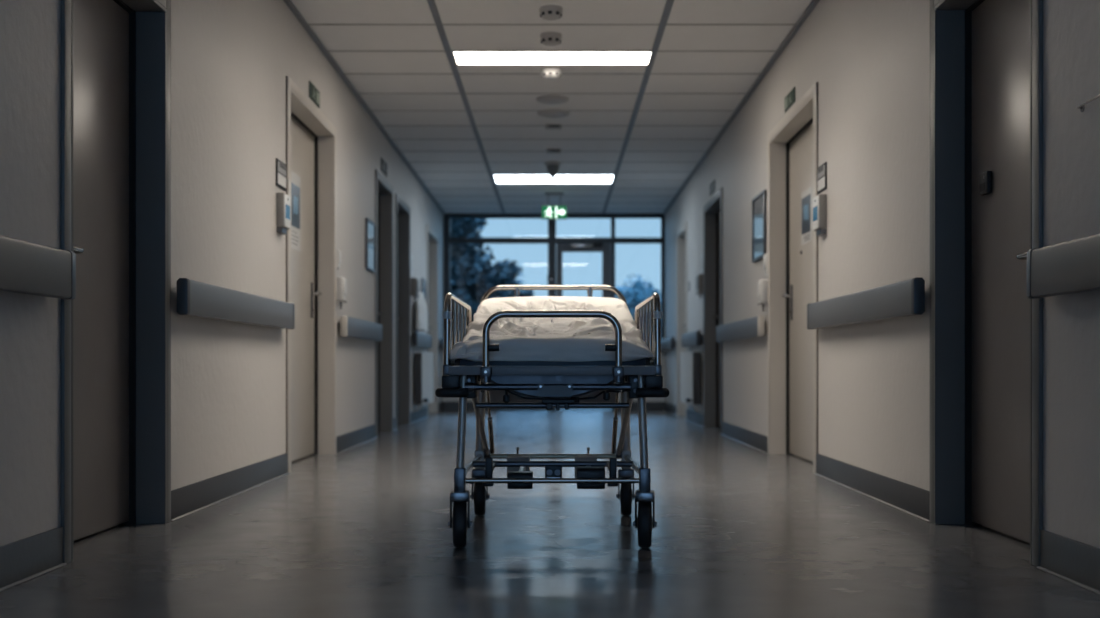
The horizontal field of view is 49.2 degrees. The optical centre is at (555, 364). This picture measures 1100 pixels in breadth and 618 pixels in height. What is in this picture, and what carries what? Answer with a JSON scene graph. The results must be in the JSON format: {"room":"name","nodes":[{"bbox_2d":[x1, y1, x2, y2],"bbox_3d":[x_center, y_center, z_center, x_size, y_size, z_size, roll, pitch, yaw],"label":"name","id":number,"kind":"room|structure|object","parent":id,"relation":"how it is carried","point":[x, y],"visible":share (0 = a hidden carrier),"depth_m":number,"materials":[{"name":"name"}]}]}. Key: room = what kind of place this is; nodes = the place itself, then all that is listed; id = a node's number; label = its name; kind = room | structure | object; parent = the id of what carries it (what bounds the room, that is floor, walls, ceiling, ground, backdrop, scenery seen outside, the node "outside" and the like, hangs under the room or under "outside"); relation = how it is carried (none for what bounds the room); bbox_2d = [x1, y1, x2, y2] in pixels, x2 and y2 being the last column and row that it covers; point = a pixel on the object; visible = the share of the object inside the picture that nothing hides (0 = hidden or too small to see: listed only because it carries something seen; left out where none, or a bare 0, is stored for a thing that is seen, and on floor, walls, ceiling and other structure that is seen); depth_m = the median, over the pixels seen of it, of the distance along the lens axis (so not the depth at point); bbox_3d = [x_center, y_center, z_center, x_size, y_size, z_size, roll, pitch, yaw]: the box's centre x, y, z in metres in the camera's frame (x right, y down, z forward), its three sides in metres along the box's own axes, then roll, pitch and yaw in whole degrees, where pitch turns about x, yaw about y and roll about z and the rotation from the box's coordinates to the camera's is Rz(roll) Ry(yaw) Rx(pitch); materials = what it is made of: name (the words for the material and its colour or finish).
{"room":"hospital interior","nodes":[
{"label":"hospital interior","id":0,"kind":"room"},
{"bbox_2d":[0,0,443,545],"bbox_3d":[-1.650,-0.880,6.775,0.320,2.960,18.550,0,0,0],"label":"wall","id":1,"kind":"structure","parent":0,"point":[231,60],"depth_m":5.25,"materials":[{"name":"paint"}]},
{"bbox_2d":[0,235,75,299],"bbox_3d":[-1.455,-0.265,2.578,0.070,0.143,1.955,0,0,0],"label":"wall handrail","id":2,"kind":"object","parent":1,"relation":"attached to","point":[26,267],"visible":1,"depth_m":3.28,"materials":[{"name":"grey plastic"}]},
{"bbox_2d":[61,0,170,562],"bbox_3d":[-1.565,-0.403,4.105,0.179,2.005,1.000,0,0,0],"label":"door","id":3,"kind":"structure","parent":1,"relation":"in","point":[116,54],"depth_m":4.37,"materials":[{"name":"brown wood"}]},
{"bbox_2d":[0,402,443,591],"bbox_3d":[-1.479,0.542,6.700,0.022,0.115,18.400,0,0,0],"label":"baseboard","id":4,"kind":"structure","parent":1,"relation":"attached to","point":[28,558],"depth_m":4.89,"materials":[{"name":"grey plastic"}]},
{"bbox_2d":[177,278,294,328],"bbox_3d":[-1.455,-0.265,5.580,0.070,0.143,1.900,0,0,0],"label":"wall handrail","id":5,"kind":"object","parent":1,"relation":"attached to","point":[194,298],"visible":1,"depth_m":5.24,"materials":[{"name":"grey plastic"}]},
{"bbox_2d":[276,158,285,190],"bbox_3d":[-1.485,-1.028,6.490,0.010,0.145,0.220,0,0,0],"label":"name plate","id":6,"kind":"object","parent":1,"relation":"attached to","point":[280,166],"visible":1,"depth_m":6.46,"materials":[{"name":"grey"}]},
{"bbox_2d":[276,192,290,234],"bbox_3d":[-1.466,-0.814,6.457,0.049,0.213,0.145,0,0,0],"label":"dispenser","id":7,"kind":"object","parent":1,"relation":"attached to","point":[283,201],"visible":1,"depth_m":6.39,"materials":[{"name":"grey plastic"}]},
{"bbox_2d":[286,76,336,472],"bbox_3d":[-1.565,-0.497,7.347,0.179,2.195,1.456,0,0,0],"label":"door","id":8,"kind":"structure","parent":1,"relation":"in","point":[311,138],"depth_m":7.87,"materials":[{"name":"brown wood"}]},
{"bbox_2d":[291,171,299,251],"bbox_3d":[-1.608,-0.945,7.405,0.004,0.470,0.290,0,0,0],"label":"notice","id":9,"kind":"object","parent":8,"relation":"attached to","point":[295,179],"visible":0.89,"depth_m":7.40,"materials":[{"name":"white paper"}]},
{"bbox_2d":[291,182,299,228],"bbox_3d":[-1.607,-0.980,7.407,0.002,0.260,0.245,0,0,0],"label":"picture","id":10,"kind":"object","parent":9,"relation":"attached to","point":[295,186],"depth_m":7.40,"materials":[{"name":"blue"}]},
{"bbox_2d":[309,80,319,107],"bbox_3d":[-1.486,-1.665,7.385,0.008,0.100,0.310,0,0,0],"label":"sign","id":11,"kind":"object","parent":1,"relation":"attached to","point":[314,94],"visible":1,"depth_m":7.37,"materials":[{"name":"green"}]},
{"bbox_2d":[337,249,340,268],"bbox_3d":[-1.476,-0.719,8.137,0.028,0.133,0.085,0,0,0],"label":"switch box","id":12,"kind":"object","parent":1,"relation":"attached to","point":[338,250],"visible":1,"depth_m":8.11,"materials":[{"name":"white plastic"}]},
{"bbox_2d":[337,277,346,308],"bbox_3d":[-1.457,-0.487,8.148,0.065,0.215,0.105,0,0,0],"label":"soap dispenser","id":13,"kind":"object","parent":1,"relation":"attached to","point":[341,282],"visible":1,"depth_m":8.10,"materials":[{"name":"white plastic"}]},
{"bbox_2d":[340,315,382,340],"bbox_3d":[-1.455,-0.265,8.995,0.070,0.143,1.690,0,0,0],"label":"wall handrail","id":14,"kind":"object","parent":1,"relation":"attached to","point":[351,327],"visible":1,"depth_m":8.73,"materials":[{"name":"grey plastic"}]},
{"bbox_2d":[283,0,445,214],"bbox_3d":[-1.475,-2.000,6.700,0.030,0.024,18.400,0,0,0],"label":"trim","id":15,"kind":"structure","parent":1,"relation":"attached to","point":[289,3],"depth_m":8.56,"materials":[{"name":"grey"}]},
{"bbox_2d":[365,218,375,272],"bbox_3d":[-1.479,-0.950,9.570,0.022,0.400,0.420,0,0,0],"label":"framed poster","id":16,"kind":"object","parent":1,"relation":"attached to","point":[370,227],"visible":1,"depth_m":9.57,"materials":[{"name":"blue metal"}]},
{"bbox_2d":[368,222,373,268],"bbox_3d":[-1.484,-0.950,9.570,0.008,0.360,0.380,0,0,0],"label":"print","id":17,"kind":"object","parent":16,"relation":"attached to","point":[370,224],"depth_m":9.57,"materials":[{"name":"blue paper"}]},
{"bbox_2d":[375,169,392,436],"bbox_3d":[-1.565,-0.507,10.385,0.179,2.215,1.020,0,0,0],"label":"door","id":18,"kind":"structure","parent":1,"relation":"in","point":[383,188],"depth_m":10.83,"materials":[{"name":"grey"}]},
{"bbox_2d":[381,158,386,176],"bbox_3d":[-1.486,-1.710,10.380,0.007,0.110,0.360,0,0,0],"label":"room sign","id":19,"kind":"object","parent":1,"relation":"attached to","point":[383,163],"visible":1,"depth_m":10.38,"materials":[{"name":"grey"}]},
{"bbox_2d":[395,193,409,428],"bbox_3d":[-1.565,-0.497,11.650,0.179,2.195,1.050,0,0,0],"label":"door","id":20,"kind":"structure","parent":1,"relation":"in","point":[402,210],"depth_m":12.11,"materials":[{"name":"grey"}]},
{"bbox_2d":[410,253,412,275],"bbox_3d":[-1.488,-1.030,12.360,0.005,0.220,0.280,0,0,0],"label":"notice","id":21,"kind":"object","parent":1,"relation":"attached to","point":[411,255],"visible":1,"depth_m":12.34,"materials":[{"name":"white paper"}]},
{"bbox_2d":[410,278,419,301],"bbox_3d":[-1.449,-0.770,12.320,0.082,0.240,0.200,0,0,0],"label":"dispenser","id":22,"kind":"object","parent":1,"relation":"attached to","point":[414,282],"visible":0.99,"depth_m":12.22,"materials":[{"name":"grey plastic"}]},
{"bbox_2d":[416,287,427,330],"bbox_3d":[-1.431,-0.596,12.720,0.119,0.452,0.700,0,0,0],"label":"gown","id":23,"kind":"object","parent":1,"relation":"hanging from","point":[421,308],"visible":0.97,"depth_m":12.53,"materials":[{"name":"white fabric"}]},
{"bbox_2d":[412,332,431,347],"bbox_3d":[-1.455,-0.265,13.020,0.070,0.143,1.480,0,0,0],"label":"wall handrail","id":24,"kind":"object","parent":1,"relation":"attached to","point":[418,339],"visible":1,"depth_m":12.71,"materials":[{"name":"grey plastic"}]},
{"bbox_2d":[421,278,425,300],"bbox_3d":[-1.479,-0.805,13.425,0.022,0.310,0.350,0,0,0],"label":"framed poster","id":25,"kind":"object","parent":1,"relation":"attached to","point":[423,281],"visible":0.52,"depth_m":13.40,"materials":[{"name":"grey metal"}]},
{"bbox_2d":[413,352,433,410],"bbox_3d":[-1.413,0.170,13.075,0.153,0.616,1.250,0,0,0],"label":"radiator","id":26,"kind":"object","parent":1,"relation":"attached to","point":[423,361],"visible":1,"depth_m":12.65,"materials":[{"name":"grey metal"}]},
{"bbox_2d":[427,225,437,416],"bbox_3d":[-1.565,-0.507,14.430,0.179,2.215,1.250,0,0,0],"label":"door","id":27,"kind":"structure","parent":1,"relation":"in","point":[432,238],"depth_m":14.99,"materials":[{"name":"black wood"}]},
{"bbox_2d":[439,338,443,349],"bbox_3d":[-1.455,-0.265,15.475,0.070,0.143,0.750,0,0,0],"label":"wall handrail","id":28,"kind":"object","parent":1,"relation":"attached to","point":[441,342],"visible":0.63,"depth_m":15.10,"materials":[{"name":"grey plastic"}]},
{"bbox_2d":[0,410,1099,617],"bbox_3d":[-0.025,0.700,6.700,3.730,0.200,18.800,0,0,0],"label":"floor","id":29,"kind":"structure","parent":0,"point":[361,531],"depth_m":3.92,"materials":[{"name":"plastic"}]},
{"bbox_2d":[435,285,668,547],"bbox_3d":[-0.012,0.112,4.748,0.759,0.976,1.850,0,0,0],"label":"stretcher","id":30,"kind":"object","parent":29,"relation":"on","point":[548,387],"visible":0.93,"depth_m":3.96,"materials":[{"name":"grey metal"}]},
{"bbox_2d":[443,364,451,374],"bbox_3d":[-0.359,0.019,3.966,0.028,0.042,0.034,0,0,0],"label":"socket","id":31,"kind":"object","parent":30,"relation":"attached to","point":[446,366],"depth_m":3.95,"materials":[{"name":"grey metal"}]},
{"bbox_2d":[454,467,465,491],"bbox_3d":[-0.314,0.374,3.920,0.036,0.076,0.036,0,0,0],"label":"socket","id":32,"kind":"object","parent":30,"relation":"attached to","point":[459,472],"depth_m":3.90,"materials":[{"name":"grey metal"}]},
{"bbox_2d":[474,450,484,468],"bbox_3d":[-0.302,0.375,4.755,0.040,0.074,0.040,0,0,0],"label":"socket","id":33,"kind":"object","parent":30,"relation":"attached to","point":[481,452],"depth_m":4.73,"materials":[{"name":"silver metal"}]},
{"bbox_2d":[491,375,612,395],"bbox_3d":[-0.012,0.059,4.131,0.610,0.099,0.033,0,0,0],"label":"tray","id":34,"kind":"object","parent":30,"relation":"on","point":[500,379],"depth_m":4.12,"materials":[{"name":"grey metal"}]},
{"bbox_2d":[455,320,649,365],"bbox_3d":[-0.012,-0.149,4.763,0.650,0.302,1.675,0,0,0],"label":"mattress","id":35,"kind":"object","parent":30,"relation":"on","point":[645,361],"visible":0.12,"depth_m":3.92,"materials":[{"name":"blue"}]},
{"bbox_2d":[450,296,653,361],"bbox_3d":[-0.015,-0.165,4.757,0.717,0.311,1.720,0,0,0],"label":"sheet","id":36,"kind":"object","parent":35,"relation":"on","point":[518,339],"visible":0.9,"depth_m":4.28,"materials":[{"name":"fabric"}]},
{"bbox_2d":[639,468,650,491],"bbox_3d":[0.290,0.374,3.920,0.036,0.076,0.036,0,0,0],"label":"socket","id":37,"kind":"object","parent":30,"relation":"attached to","point":[644,473],"depth_m":3.90,"materials":[{"name":"grey metal"}]},
{"bbox_2d":[653,364,661,374],"bbox_3d":[0.335,0.019,3.966,0.028,0.042,0.034,0,0,0],"label":"socket","id":38,"kind":"object","parent":30,"relation":"attached to","point":[658,366],"depth_m":3.95,"materials":[{"name":"grey metal"}]},
{"bbox_2d":[291,0,811,212],"bbox_3d":[-0.025,-2.018,6.775,2.884,0.023,18.544,0,0,0],"label":"ceiling","id":39,"kind":"structure","parent":0,"point":[711,53],"depth_m":8.63,"materials":[{"name":"tile"}]},
{"bbox_2d":[427,0,504,213],"bbox_3d":[-0.690,-2.009,6.750,0.040,0.010,18.500,0,0,0],"label":"trim","id":40,"kind":"structure","parent":39,"relation":"attached to","point":[431,3],"depth_m":8.59,"materials":[{"name":"grey"}]},
{"bbox_2d":[539,5,562,20],"bbox_3d":[-0.028,-1.980,6.760,0.132,0.063,0.132,0,0,0],"label":"smoke detector","id":41,"kind":"object","parent":39,"relation":"attached to","point":[547,12],"visible":1,"depth_m":6.72,"materials":[{"name":"grey plastic"}]},
{"bbox_2d":[540,32,561,45],"bbox_3d":[-0.030,-1.978,7.300,0.132,0.067,0.132,0,0,0],"label":"smoke detector","id":42,"kind":"object","parent":39,"relation":"attached to","point":[547,38],"visible":1,"depth_m":7.25,"materials":[{"name":"grey plastic"}]},
{"bbox_2d":[541,67,561,78],"bbox_3d":[-0.032,-1.980,8.170,0.140,0.061,0.140,0,0,0],"label":"spotlight","id":43,"kind":"object","parent":39,"relation":"attached to","point":[549,72],"visible":1,"depth_m":8.12,"materials":[{"name":"white plastic"}]},
{"bbox_2d":[536,95,568,103],"bbox_3d":[-0.025,-1.994,9.050,0.250,0.033,0.250,0,0,0],"label":"ceiling vent","id":44,"kind":"object","parent":39,"relation":"in","point":[546,99],"visible":1,"depth_m":8.98,"materials":[{"name":"grey plastic"}]},
{"bbox_2d":[544,161,561,177],"bbox_3d":[-0.030,-1.931,11.900,0.170,0.158,0.170,0,0,0],"label":"ceiling camera","id":45,"kind":"object","parent":39,"relation":"attached to","point":[552,166],"visible":1,"depth_m":11.85,"materials":[{"name":"grey plastic"}]},
{"bbox_2d":[537,109,569,117],"bbox_3d":[-0.020,-1.994,9.550,0.260,0.033,0.260,0,0,0],"label":"ceiling vent","id":46,"kind":"object","parent":39,"relation":"in","point":[549,113],"visible":1,"depth_m":9.48,"materials":[{"name":"grey plastic"}]},
{"bbox_2d":[545,124,561,129],"bbox_3d":[-0.020,-1.995,10.049,0.140,0.030,0.103,0,0,0],"label":"ceiling sensor","id":47,"kind":"object","parent":39,"relation":"attached to","point":[547,126],"visible":1,"depth_m":10.01,"materials":[{"name":"grey plastic"}]},
{"bbox_2d":[546,149,560,153],"bbox_3d":[-0.020,-1.995,11.198,0.140,0.030,0.103,0,0,0],"label":"ceiling sensor","id":48,"kind":"object","parent":39,"relation":"attached to","point":[548,151],"visible":1,"depth_m":11.15,"materials":[{"name":"grey plastic"}]},
{"bbox_2d":[541,192,566,218],"bbox_3d":[-0.020,-1.855,14.000,0.300,0.310,0.060,0,0,0],"label":"exit sign","id":49,"kind":"object","parent":39,"relation":"hanging from","point":[548,211],"visible":1,"depth_m":13.98,"materials":[{"name":"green plastic"}]},
{"bbox_2d":[452,51,657,64],"bbox_3d":[-0.006,-2.032,7.850,1.321,0.056,0.346,0,0,0],"label":"ceiling light","id":50,"kind":"object","parent":39,"relation":"attached to","point":[460,57],"visible":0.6,"depth_m":7.84,"materials":[{"name":"white plastic"}]},
{"bbox_2d":[493,174,617,183],"bbox_3d":[-0.006,-2.032,12.960,1.321,0.056,0.606,0,0,0],"label":"ceiling light","id":51,"kind":"object","parent":39,"relation":"attached to","point":[499,178],"visible":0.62,"depth_m":12.99,"materials":[{"name":"white plastic"}]},
{"bbox_2d":[602,0,673,213],"bbox_3d":[0.630,-2.009,6.750,0.040,0.010,18.500,0,0,0],"label":"trim","id":52,"kind":"structure","parent":39,"relation":"attached to","point":[668,6],"depth_m":8.63,"materials":[{"name":"grey metal"}]},
{"bbox_2d":[444,350,664,401],"bbox_3d":[-0.025,0.180,15.970,2.930,0.840,0.140,0,0,0],"label":"wall","id":53,"kind":"structure","parent":0,"point":[446,399],"depth_m":15.90,"materials":[{"name":"paint"}]},
{"bbox_2d":[444,402,663,409],"bbox_3d":[-0.025,0.542,15.894,2.910,0.115,0.012,0,0,0],"label":"baseboard","id":54,"kind":"structure","parent":53,"relation":"attached to","point":[447,405],"depth_m":15.89,"materials":[{"name":"grey plastic"}]},
{"bbox_2d":[444,213,664,409],"bbox_3d":[-0.025,-0.840,15.940,2.930,2.880,0.080,0,0,0],"label":"window","id":55,"kind":"structure","parent":53,"relation":"in","point":[551,240],"depth_m":15.90,"materials":[{"name":"grey metal"}]},
{"bbox_2d":[547,275,554,281],"bbox_3d":[-0.065,-1.145,15.879,0.100,0.090,0.043,0,0,0],"label":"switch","id":56,"kind":"object","parent":55,"relation":"attached to","point":[550,278],"visible":1,"depth_m":15.87,"materials":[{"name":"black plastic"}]},
{"bbox_2d":[556,241,610,408],"bbox_3d":[0.365,-0.523,15.875,0.722,2.223,0.149,0,0,0],"label":"door","id":57,"kind":"structure","parent":55,"relation":"attached to","point":[605,248],"depth_m":15.89,"materials":[{"name":"grey metal"}]},
{"bbox_2d":[665,0,1099,547],"bbox_3d":[1.600,-0.880,6.775,0.320,2.960,18.550,0,0,0],"label":"wall","id":58,"kind":"structure","parent":0,"point":[869,60],"depth_m":5.33,"materials":[{"name":"paint"}]},
{"bbox_2d":[661,337,675,349],"bbox_3d":[1.405,-0.265,15.050,0.070,0.143,1.500,0,0,0],"label":"wall handrail","id":59,"kind":"object","parent":58,"relation":"attached to","point":[667,343],"visible":0.86,"depth_m":14.63,"materials":[{"name":"grey plastic"}]},
{"bbox_2d":[676,221,686,418],"bbox_3d":[1.516,-0.487,13.685,0.179,2.175,1.080,0,0,0],"label":"door","id":60,"kind":"structure","parent":58,"relation":"in","point":[681,234],"depth_m":14.16,"materials":[{"name":"black wood"}]},
{"bbox_2d":[680,351,701,410],"bbox_3d":[1.363,0.160,12.400,0.153,0.596,1.240,0,0,0],"label":"radiator","id":61,"kind":"object","parent":58,"relation":"attached to","point":[690,361],"visible":1,"depth_m":11.90,"materials":[{"name":"grey metal"}]},
{"bbox_2d":[682,330,701,346],"bbox_3d":[1.405,-0.265,12.390,0.070,0.143,1.420,0,0,0],"label":"wall handrail","id":62,"kind":"object","parent":58,"relation":"attached to","point":[694,338],"visible":1,"depth_m":12.07,"materials":[{"name":"grey plastic"}]},
{"bbox_2d":[696,274,702,298],"bbox_3d":[1.410,-0.767,11.755,0.060,0.235,0.210,0,0,0],"label":"dispenser","id":63,"kind":"object","parent":58,"relation":"attached to","point":[699,279],"visible":1,"depth_m":11.65,"materials":[{"name":"grey plastic"}]},
{"bbox_2d":[701,253,702,272],"bbox_3d":[1.438,-1.005,11.800,0.005,0.190,0.240,0,0,0],"label":"notice","id":64,"kind":"object","parent":58,"relation":"attached to","point":[702,253],"visible":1,"depth_m":11.80,"materials":[{"name":"white paper"}]},
{"bbox_2d":[710,179,714,195],"bbox_3d":[1.436,-1.625,11.025,0.007,0.110,0.350,0,0,0],"label":"room sign","id":65,"kind":"object","parent":58,"relation":"attached to","point":[712,185],"visible":1,"depth_m":10.99,"materials":[{"name":"grey"}]},
{"bbox_2d":[703,187,722,433],"bbox_3d":[1.516,-0.468,10.980,0.179,2.135,1.270,0,0,0],"label":"door","id":66,"kind":"structure","parent":58,"relation":"in","point":[713,209],"depth_m":11.54,"materials":[{"name":"grey"}]},
{"bbox_2d":[716,315,764,341],"bbox_3d":[1.405,-0.265,9.215,0.070,0.143,2.170,0,0,0],"label":"wall handrail","id":67,"kind":"object","parent":58,"relation":"attached to","point":[752,327],"visible":1,"depth_m":8.84,"materials":[{"name":"grey plastic"}]},
{"bbox_2d":[662,0,819,214],"bbox_3d":[1.425,-2.000,6.700,0.030,0.024,18.400,0,0,0],"label":"trim","id":68,"kind":"structure","parent":58,"relation":"attached to","point":[813,3],"depth_m":8.57,"materials":[{"name":"grey metal"}]},
{"bbox_2d":[752,189,766,262],"bbox_3d":[1.429,-0.970,8.445,0.022,0.460,0.490,0,0,0],"label":"framed poster","id":69,"kind":"object","parent":58,"relation":"attached to","point":[759,203],"visible":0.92,"depth_m":8.43,"materials":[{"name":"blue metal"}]},
{"bbox_2d":[754,213,762,258],"bbox_3d":[1.434,-0.970,8.445,0.008,0.420,0.450,0,0,0],"label":"print","id":70,"kind":"object","parent":69,"relation":"attached to","point":[758,217],"depth_m":8.47,"materials":[{"name":"blue paper"}]},
{"bbox_2d":[757,279,766,310],"bbox_3d":[1.407,-0.472,8.162,0.065,0.215,0.105,0,0,0],"label":"soap dispenser","id":71,"kind":"object","parent":58,"relation":"attached to","point":[762,284],"visible":1,"depth_m":8.11,"materials":[{"name":"white plastic"}]},
{"bbox_2d":[763,253,766,274],"bbox_3d":[1.426,-0.686,8.145,0.028,0.148,0.080,0,0,0],"label":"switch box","id":72,"kind":"object","parent":58,"relation":"attached to","point":[765,255],"visible":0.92,"depth_m":8.13,"materials":[{"name":"white plastic"}]},
{"bbox_2d":[785,87,794,111],"bbox_3d":[1.436,-1.630,7.375,0.008,0.090,0.310,0,0,0],"label":"sign","id":73,"kind":"object","parent":58,"relation":"attached to","point":[790,98],"visible":1,"depth_m":7.35,"materials":[{"name":"green plastic"}]},
{"bbox_2d":[767,82,817,472],"bbox_3d":[1.516,-0.477,7.342,0.179,2.155,1.506,0,0,0],"label":"door","id":74,"kind":"structure","parent":58,"relation":"in","point":[792,144],"depth_m":7.91,"materials":[{"name":"brown wood"}]},
{"bbox_2d":[801,186,811,244],"bbox_3d":[1.558,-0.925,7.470,0.004,0.330,0.300,0,0,0],"label":"notice","id":75,"kind":"object","parent":74,"relation":"attached to","point":[806,196],"visible":1,"depth_m":7.46,"materials":[{"name":"white paper"}]},
{"bbox_2d":[802,194,809,234],"bbox_3d":[1.557,-0.935,7.473,0.002,0.230,0.255,0,0,0],"label":"picture","id":76,"kind":"object","parent":75,"relation":"attached to","point":[805,197],"depth_m":7.47,"materials":[{"name":"blue"}]},
{"bbox_2d":[813,194,826,235],"bbox_3d":[1.415,-0.803,6.447,0.049,0.213,0.145,0,0,0],"label":"terminal","id":77,"kind":"object","parent":58,"relation":"attached to","point":[820,201],"visible":1,"depth_m":6.38,"materials":[{"name":"grey plastic"}]},
{"bbox_2d":[817,162,826,193],"bbox_3d":[1.435,-1.008,6.475,0.010,0.145,0.200,0,0,0],"label":"name plate","id":78,"kind":"object","parent":58,"relation":"attached to","point":[822,170],"visible":1,"depth_m":6.45,"materials":[{"name":"grey"}]},
{"bbox_2d":[807,277,924,329],"bbox_3d":[1.405,-0.265,5.580,0.070,0.143,1.960,0,0,0],"label":"wall handrail","id":79,"kind":"object","parent":58,"relation":"attached to","point":[905,298],"visible":1,"depth_m":5.22,"materials":[{"name":"grey plastic"}]},
{"bbox_2d":[664,402,1099,593],"bbox_3d":[1.429,0.542,6.700,0.022,0.115,18.400,0,0,0],"label":"baseboard","id":80,"kind":"structure","parent":58,"relation":"attached to","point":[1073,561],"depth_m":4.92,"materials":[{"name":"grey plastic"}]},
{"bbox_2d":[930,0,1042,566],"bbox_3d":[1.516,-0.403,4.065,0.179,2.005,1.040,0,0,0],"label":"door","id":81,"kind":"structure","parent":58,"relation":"in","point":[986,56],"depth_m":4.35,"materials":[{"name":"brown wood"}]},
{"bbox_2d":[979,171,991,195],"bbox_3d":[1.548,-0.655,4.325,0.024,0.080,0.080,0,0,0],"label":"card reader","id":82,"kind":"object","parent":81,"relation":"attached to","point":[985,178],"visible":1,"depth_m":4.30,"materials":[{"name":"black plastic"}]},
{"bbox_2d":[1027,233,1099,298],"bbox_3d":[1.405,-0.265,2.550,0.070,0.143,1.900,0,0,0],"label":"wall handrail","id":83,"kind":"object","parent":58,"relation":"attached to","point":[1072,266],"visible":1,"depth_m":3.24,"materials":[{"name":"grey plastic"}]},
{"bbox_2d":[1076,94,1099,111],"bbox_3d":[1.429,-0.702,3.144,0.026,0.022,0.294,0,0,0],"label":"bar","id":84,"kind":"object","parent":58,"relation":"attached to","point":[1081,107],"visible":1,"depth_m":3.22,"materials":[{"name":"silver metal"}]},
{"label":"outside","id":85,"kind":"structure","parent":0,"visible":0},
{"bbox_2d":[560,409,610,409],"bbox_3d":[0.000,0.724,46.200,80.000,0.149,60.000,0,0,0],"label":"lawn","id":86,"kind":"structure","parent":85,"point":[560,409],"depth_m":19.37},
{"bbox_2d":[450,218,534,321],"bbox_3d":[-2.224,-1.330,22.036,4.570,4.659,2.129,0,0,8],"label":"broadleaf tree","id":87,"kind":"object","parent":86,"relation":"on","point":[470,279],"visible":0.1,"depth_m":21.74,"materials":[{"name":"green plant"}]},
{"bbox_2d":[615,273,660,321],"bbox_3d":[2.155,-0.771,30.061,2.445,2.990,1.823,0,0,0],"label":"young tree","id":88,"kind":"object","parent":86,"relation":"on","point":[643,292],"visible":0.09,"depth_m":29.70,"materials":[{"name":"blue plant"}]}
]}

